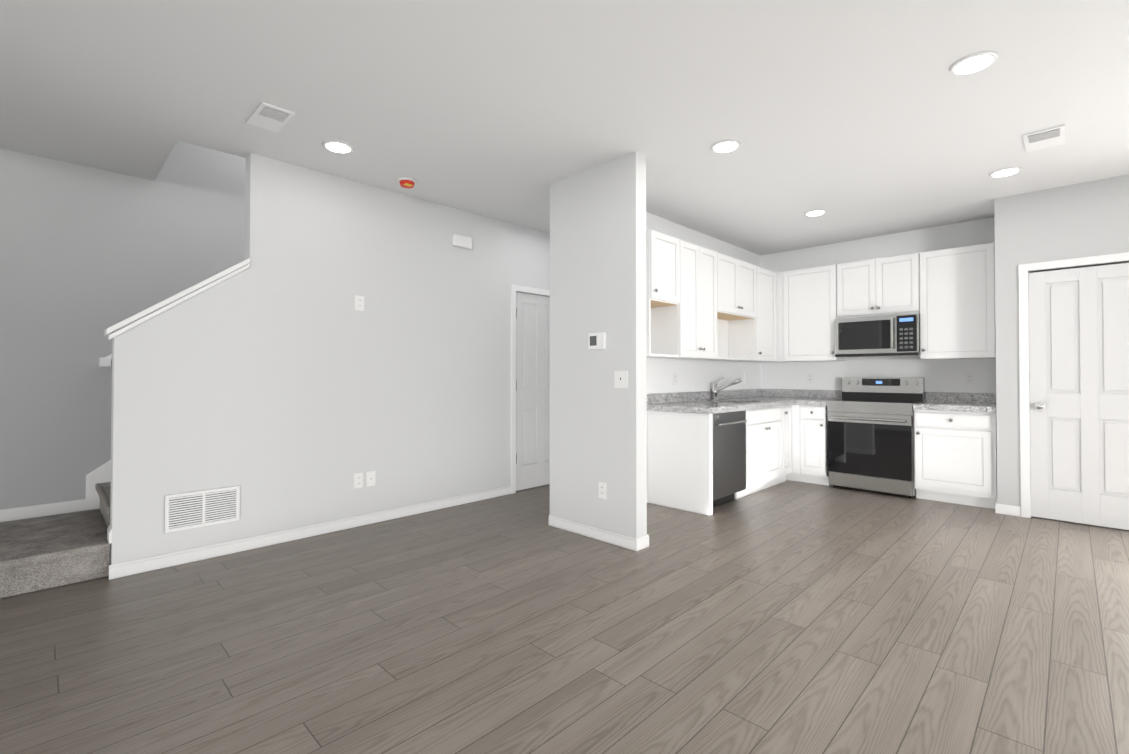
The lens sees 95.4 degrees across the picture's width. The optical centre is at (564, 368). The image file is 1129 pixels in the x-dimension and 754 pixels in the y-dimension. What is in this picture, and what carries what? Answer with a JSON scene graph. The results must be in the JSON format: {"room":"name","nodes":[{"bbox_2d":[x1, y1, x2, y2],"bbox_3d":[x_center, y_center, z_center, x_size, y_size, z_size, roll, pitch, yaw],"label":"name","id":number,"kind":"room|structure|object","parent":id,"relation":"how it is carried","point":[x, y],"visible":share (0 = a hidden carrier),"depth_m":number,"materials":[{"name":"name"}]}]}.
{"room":"kitchen","nodes":[
{"label":"kitchen","id":0,"kind":"room"},
{"bbox_2d":[0,140,547,564],"bbox_3d":[-1.449,-0.596,5.127,1.240,3.700,7.860,-1,-1,45],"label":"wall","id":1,"kind":"structure","parent":0,"point":[282,382],"depth_m":3.79,"materials":[{"name":"paint"}]},
{"bbox_2d":[0,460,110,521],"bbox_3d":[-2.613,-0.507,4.645,0.013,3.100,5.297,-1,-1,45],"label":"trim","id":2,"kind":"structure","parent":1,"relation":"attached to","point":[100,474],"depth_m":3.68,"materials":[{"name":"white wood"}]},
{"bbox_2d":[99,354,111,366],"bbox_3d":[-2.189,-1.293,5.029,0.098,2.583,3.495,-1,-1,45],"label":"handrail","id":3,"kind":"object","parent":1,"relation":"attached to","point":[105,361],"visible":0.21,"depth_m":3.76,"materials":[{"name":"white wood"}]},
{"bbox_2d":[104,258,249,339],"bbox_3d":[-2.458,-0.463,3.298,0.160,0.597,0.731,-1,-1,45],"label":"cap","id":4,"kind":"object","parent":1,"relation":"attached to","point":[235,269],"visible":0.96,"depth_m":3.21,"materials":[{"name":"white wood"}]},
{"bbox_2d":[165,486,239,532],"bbox_3d":[-2.332,0.903,3.319,0.010,0.230,0.400,-1,-1,45],"label":"air vent","id":5,"kind":"object","parent":1,"relation":"in","point":[189,510],"visible":1,"depth_m":3.31,"materials":[{"name":"grey metal"}]},
{"bbox_2d":[107,486,510,579],"bbox_3d":[-1.597,1.097,4.065,0.015,0.289,3.013,-1,-1,45],"label":"baseboard","id":6,"kind":"structure","parent":1,"relation":"attached to","point":[128,568],"depth_m":3.63,"materials":[{"name":"white wood"}]},
{"bbox_2d":[354,472,362,488],"bbox_3d":[-1.621,0.881,4.044,0.008,0.117,0.072,-1,-1,45],"label":"outlet","id":7,"kind":"object","parent":1,"relation":"attached to","point":[358,480],"visible":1,"depth_m":4.04,"materials":[{"name":"white plastic"}]},
{"bbox_2d":[355,295,363,310],"bbox_3d":[-1.621,-0.519,4.060,0.008,0.117,0.072,-1,-1,45],"label":"outlet","id":8,"kind":"object","parent":1,"relation":"attached to","point":[359,302],"visible":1,"depth_m":4.06,"materials":[{"name":"white plastic"}]},
{"bbox_2d":[366,471,374,486],"bbox_3d":[-1.551,0.882,4.115,0.009,0.117,0.072,-1,-1,45],"label":"outlet","id":9,"kind":"object","parent":1,"relation":"attached to","point":[370,478],"visible":1,"depth_m":4.11,"materials":[{"name":"white plastic"}]},
{"bbox_2d":[452,234,471,248],"bbox_3d":[-0.942,-1.171,4.732,0.044,0.110,0.200,-1,-1,45],"label":"door chime","id":10,"kind":"object","parent":1,"relation":"attached to","point":[461,241],"visible":1,"depth_m":4.71,"materials":[{"name":"white plastic"}]},
{"bbox_2d":[510,284,549,493],"bbox_3d":[-0.276,0.207,5.485,0.117,2.102,0.844,-1,-1,45],"label":"door frame","id":11,"kind":"structure","parent":1,"relation":"attached to","point":[514,288],"depth_m":5.16,"materials":[{"name":"white wood"}]},
{"bbox_2d":[516,292,549,490],"bbox_3d":[-0.241,0.233,5.451,0.108,2.025,0.722,-1,-1,45],"label":"closet door","id":12,"kind":"structure","parent":1,"relation":"in","point":[532,390],"depth_m":5.39,"materials":[{"name":"white wood"}]},
{"bbox_2d":[0,480,1128,753],"bbox_3d":[0.910,1.256,2.783,7.620,0.060,7.620,-1,-1,45],"label":"floor","id":13,"kind":"structure","parent":0,"point":[788,616],"depth_m":2.31,"materials":[{"name":"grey wood"}]},
{"bbox_2d":[0,482,110,598],"bbox_3d":[-1.412,-0.268,5.085,1.074,3.038,7.613,-1,-1,45],"label":"staircase","id":14,"kind":"structure","parent":13,"relation":"on","point":[43,553],"depth_m":2.98,"materials":[{"name":"grey carpet"}]},
{"bbox_2d":[648,411,712,515],"bbox_3d":[1.021,0.818,4.585,0.632,0.859,0.055,-1,-1,45],"label":"cabinet end panel","id":15,"kind":"object","parent":13,"relation":"on","point":[680,460],"visible":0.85,"depth_m":4.54,"materials":[{"name":"white wood"}]},
{"bbox_2d":[712,410,746,506],"bbox_3d":[1.284,0.821,4.816,0.682,0.858,0.640,-1,-1,45],"label":"dishwasher","id":16,"kind":"object","parent":13,"relation":"on","point":[729,452],"visible":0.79,"depth_m":4.61,"materials":[{"name":"black metal"}]},
{"bbox_2d":[735,406,782,498],"bbox_3d":[1.812,0.827,5.366,0.665,0.859,0.880,-1,-1,45],"label":"base cabinet","id":17,"kind":"object","parent":13,"relation":"on","point":[763,448],"visible":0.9,"depth_m":5.13,"materials":[{"name":"white wood"}]},
{"bbox_2d":[774,405,791,484],"bbox_3d":[2.231,0.832,5.792,0.665,0.859,0.312,-1,-1,45],"label":"base cabinet","id":18,"kind":"object","parent":13,"relation":"on","point":[786,419],"visible":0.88,"depth_m":5.57,"materials":[{"name":"white wood"}]},
{"bbox_2d":[786,405,828,485],"bbox_3d":[2.629,0.835,5.989,0.955,0.859,0.640,-1,-1,45],"label":"base cabinet","id":19,"kind":"object","parent":13,"relation":"on","point":[809,443],"visible":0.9,"depth_m":5.58,"materials":[{"name":"white wood"}]},
{"bbox_2d":[647,377,798,413],"bbox_3d":[1.877,0.329,5.434,0.672,0.476,2.498,-1,-1,45],"label":"countertop","id":20,"kind":"structure","parent":19,"relation":"on","point":[715,400],"depth_m":5.29,"materials":[{"name":"stone"}]},
{"bbox_2d":[712,377,741,400],"bbox_3d":[1.767,0.219,5.593,0.216,0.251,0.317,-1,-1,45],"label":"faucet","id":21,"kind":"object","parent":20,"relation":"on","point":[717,395],"depth_m":5.58,"materials":[{"name":"silver metal"}]},
{"bbox_2d":[799,389,841,405],"bbox_3d":[2.877,0.323,5.754,0.304,0.154,0.638,-1,-1,45],"label":"countertop","id":22,"kind":"structure","parent":19,"relation":"on","point":[806,397],"depth_m":5.96,"materials":[{"name":"stone"}]},
{"bbox_2d":[826,377,924,497],"bbox_3d":[3.237,0.674,5.354,0.764,1.165,0.677,-1,-1,45],"label":"range","id":23,"kind":"object","parent":13,"relation":"on","point":[870,433],"visible":0.9,"depth_m":5.20,"materials":[{"name":"silver metal"}]},
{"bbox_2d":[914,410,996,508],"bbox_3d":[3.747,0.822,4.890,0.604,0.859,0.640,-1,-1,45],"label":"base cabinet","id":24,"kind":"object","parent":13,"relation":"on","point":[955,457],"visible":0.96,"depth_m":4.68,"materials":[{"name":"white wood"}]},
{"bbox_2d":[913,392,995,412],"bbox_3d":[3.753,0.313,4.900,0.608,0.154,0.628,-1,-1,45],"label":"countertop","id":25,"kind":"structure","parent":24,"relation":"on","point":[937,401],"depth_m":4.96,"materials":[{"name":"stone"}]},
{"bbox_2d":[0,0,1128,255],"bbox_3d":[0.910,-1.554,2.816,7.620,0.120,7.620,-1,-1,45],"label":"ceiling","id":26,"kind":"structure","parent":0,"point":[862,118],"depth_m":2.82,"materials":[{"name":"white paint"}]},
{"bbox_2d":[246,102,294,132],"bbox_3d":[-1.743,-1.483,3.041,0.320,0.016,0.170,-1,-1,45],"label":"ceiling vent","id":27,"kind":"object","parent":26,"relation":"in","point":[267,116],"visible":1,"depth_m":3.02,"materials":[{"name":"white metal"}]},
{"bbox_2d":[323,140,353,152],"bbox_3d":[-1.513,-1.480,3.432,0.190,0.012,0.190,-1,-1,45],"label":"recessed light","id":28,"kind":"object","parent":26,"relation":"in","point":[336,146],"visible":1,"depth_m":3.41,"materials":[{"name":"white plastic"}]},
{"bbox_2d":[398,177,415,188],"bbox_3d":[-1.235,-1.454,4.028,0.140,0.050,0.140,-1,-1,45],"label":"smoke detector","id":29,"kind":"object","parent":26,"relation":"attached to","point":[407,182],"visible":1,"depth_m":3.99,"materials":[{"name":"red plastic"}]},
{"bbox_2d":[711,139,740,152],"bbox_3d":[1.075,-1.480,3.425,0.190,0.012,0.190,-1,-1,45],"label":"recessed light","id":30,"kind":"object","parent":26,"relation":"in","point":[726,146],"visible":0.96,"depth_m":3.41,"materials":[{"name":"white plastic"}]},
{"bbox_2d":[804,209,825,215],"bbox_3d":[2.358,-1.464,4.829,0.190,0.012,0.190,-1,-1,45],"label":"recessed light","id":31,"kind":"object","parent":26,"relation":"in","point":[816,212],"visible":0.98,"depth_m":4.80,"materials":[{"name":"white plastic"}]},
{"bbox_2d":[949,51,998,74],"bbox_3d":[2.002,-1.491,2.513,0.190,0.012,0.190,-1,-1,45],"label":"recessed light","id":32,"kind":"object","parent":26,"relation":"in","point":[973,63],"visible":0.98,"depth_m":2.50,"materials":[{"name":"white plastic"}]},
{"bbox_2d":[989,167,1021,176],"bbox_3d":[3.313,-1.475,3.861,0.190,0.012,0.190,-1,-1,45],"label":"recessed light","id":33,"kind":"object","parent":26,"relation":"in","point":[1004,172],"visible":1,"depth_m":3.85,"materials":[{"name":"white plastic"}]},
{"bbox_2d":[1023,124,1064,152],"bbox_3d":[3.099,-1.479,3.314,0.190,0.016,0.340,-1,-1,45],"label":"ceiling vent","id":34,"kind":"object","parent":26,"relation":"in","point":[1045,138],"visible":1,"depth_m":3.29,"materials":[{"name":"white metal"}]},
{"bbox_2d":[560,152,651,538],"bbox_3d":[0.287,-0.122,3.777,0.680,2.720,0.120,-1,-1,45],"label":"wall","id":35,"kind":"structure","parent":0,"point":[604,218],"depth_m":3.70,"materials":[{"name":"paint"}]},
{"bbox_2d":[549,515,642,550],"bbox_3d":[0.194,1.196,3.778,0.863,0.083,0.040,-1,-1,45],"label":"baseboard","id":36,"kind":"structure","parent":35,"relation":"attached to","point":[631,543],"depth_m":3.71,"materials":[{"name":"white wood"}]},
{"bbox_2d":[588,332,605,349],"bbox_3d":[0.235,-0.200,3.727,0.149,0.119,0.025,-1,-1,45],"label":"thermostat","id":37,"kind":"object","parent":35,"relation":"attached to","point":[596,340],"visible":1,"depth_m":3.71,"materials":[{"name":"white plastic"}]},
{"bbox_2d":[598,481,606,498],"bbox_3d":[0.272,0.875,3.690,0.072,0.117,0.008,-1,-1,45],"label":"outlet","id":38,"kind":"object","parent":35,"relation":"attached to","point":[602,490],"visible":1,"depth_m":3.69,"materials":[{"name":"white plastic"}]},
{"bbox_2d":[614,371,627,387],"bbox_3d":[0.393,0.076,3.579,0.118,0.120,0.010,-1,-1,45],"label":"light switch","id":39,"kind":"object","parent":35,"relation":"attached to","point":[620,379],"visible":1,"depth_m":3.58,"materials":[{"name":"white plastic"}]},
{"bbox_2d":[643,534,648,548],"bbox_3d":[0.328,1.197,3.815,0.723,0.083,0.013,-1,-1,45],"label":"baseboard","id":40,"kind":"structure","parent":35,"relation":"attached to","point":[645,538],"depth_m":3.54,"materials":[{"name":"white wood"}]},
{"bbox_2d":[548,180,759,516],"bbox_3d":[1.187,-0.104,5.319,0.140,2.720,3.580,-1,-1,45],"label":"wall","id":41,"kind":"structure","parent":0,"point":[692,375],"depth_m":5.08,"materials":[{"name":"paint"}]},
{"bbox_2d":[646,229,679,357],"bbox_3d":[0.771,-0.633,4.531,0.375,1.060,0.444,-1,-1,45],"label":"upper cabinet","id":42,"kind":"object","parent":41,"relation":"attached to","point":[662,269],"visible":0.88,"depth_m":4.39,"materials":[{"name":"white painted wood"},{"name":"raw maple"}]},
{"bbox_2d":[673,373,676,384],"bbox_3d":[1.107,0.104,5.129,0.008,0.117,0.072,-1,-1,45],"label":"outlet","id":43,"kind":"object","parent":41,"relation":"attached to","point":[674,378],"visible":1,"depth_m":5.12,"materials":[{"name":"white plastic"}]},
{"bbox_2d":[651,239,716,359],"bbox_3d":[1.165,-0.628,4.932,0.375,1.060,0.678,-1,-1,45],"label":"upper cabinet","id":44,"kind":"object","parent":41,"relation":"attached to","point":[685,327],"visible":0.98,"depth_m":4.76,"materials":[{"name":"white wood"}]},
{"bbox_2d":[688,252,756,360],"bbox_3d":[1.717,-0.622,5.493,0.375,1.060,0.894,-1,-1,45],"label":"upper cabinet","id":45,"kind":"object","parent":41,"relation":"attached to","point":[736,291],"visible":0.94,"depth_m":5.38,"materials":[{"name":"white painted wood"},{"name":"raw maple"}]},
{"bbox_2d":[728,266,775,361],"bbox_3d":[2.227,-0.616,6.012,0.375,1.060,0.558,-1,-1,45],"label":"upper cabinet","id":46,"kind":"object","parent":41,"relation":"attached to","point":[755,338],"visible":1,"depth_m":5.86,"materials":[{"name":"white wood"}]},
{"bbox_2d":[760,217,991,401],"bbox_3d":[3.678,-0.592,5.511,7.710,3.700,0.120,-1,-1,45],"label":"wall","id":47,"kind":"structure","parent":0,"point":[941,375],"depth_m":5.61,"materials":[{"name":"paint"}]},
{"bbox_2d":[807,373,812,382],"bbox_3d":[2.938,0.111,6.141,0.072,0.117,0.008,-1,-1,45],"label":"outlet","id":48,"kind":"object","parent":47,"relation":"attached to","point":[809,377],"visible":1,"depth_m":6.14,"materials":[{"name":"white plastic"}]},
{"bbox_2d":[776,264,845,361],"bbox_3d":[2.735,-0.615,6.088,0.991,1.060,0.375,-1,-1,45],"label":"upper cabinet","id":49,"kind":"object","parent":47,"relation":"attached to","point":[806,307],"visible":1,"depth_m":5.86,"materials":[{"name":"white wood"}]},
{"bbox_2d":[837,253,919,318],"bbox_3d":[3.361,-0.849,5.475,0.757,0.606,0.375,-1,-1,45],"label":"upper cabinet","id":50,"kind":"object","parent":47,"relation":"attached to","point":[880,286],"visible":0.96,"depth_m":5.34,"materials":[{"name":"white wood"}]},
{"bbox_2d":[835,313,919,357],"bbox_3d":[3.332,-0.335,5.439,0.757,0.415,0.456,-1,-1,45],"label":"microwave","id":51,"kind":"object","parent":50,"relation":"attached to","point":[898,335],"visible":0.96,"depth_m":5.29,"materials":[{"name":"silver metal"}]},
{"bbox_2d":[920,242,995,359],"bbox_3d":[3.840,-0.628,5.001,0.585,1.060,0.375,-1,-1,45],"label":"upper cabinet","id":52,"kind":"object","parent":47,"relation":"attached to","point":[957,304],"visible":1,"depth_m":4.89,"materials":[{"name":"white wood"}]},
{"bbox_2d":[965,373,974,384],"bbox_3d":[4.014,0.098,5.082,0.072,0.117,0.008,-1,-1,45],"label":"outlet","id":53,"kind":"object","parent":47,"relation":"attached to","point":[969,378],"visible":1,"depth_m":5.08,"materials":[{"name":"white plastic"}]},
{"bbox_2d":[992,174,1128,506],"bbox_3d":[4.167,-0.118,4.099,1.100,2.720,0.120,-1,-1,45],"label":"wall","id":54,"kind":"structure","parent":0,"point":[1090,218],"depth_m":4.32,"materials":[{"name":"paint"}]},
{"bbox_2d":[1018,252,1128,517],"bbox_3d":[4.163,0.180,4.073,0.822,2.122,0.117,-1,-1,45],"label":"door frame","id":55,"kind":"structure","parent":54,"relation":"attached to","point":[1024,270],"depth_m":4.29,"materials":[{"name":"white wood"}]},
{"bbox_2d":[1028,263,1128,529],"bbox_3d":[4.130,0.211,4.038,0.700,2.035,0.108,-1,-1,45],"label":"pantry door","id":56,"kind":"structure","parent":54,"relation":"in","point":[1079,379],"depth_m":4.09,"materials":[{"name":"white wood"}]}
]}

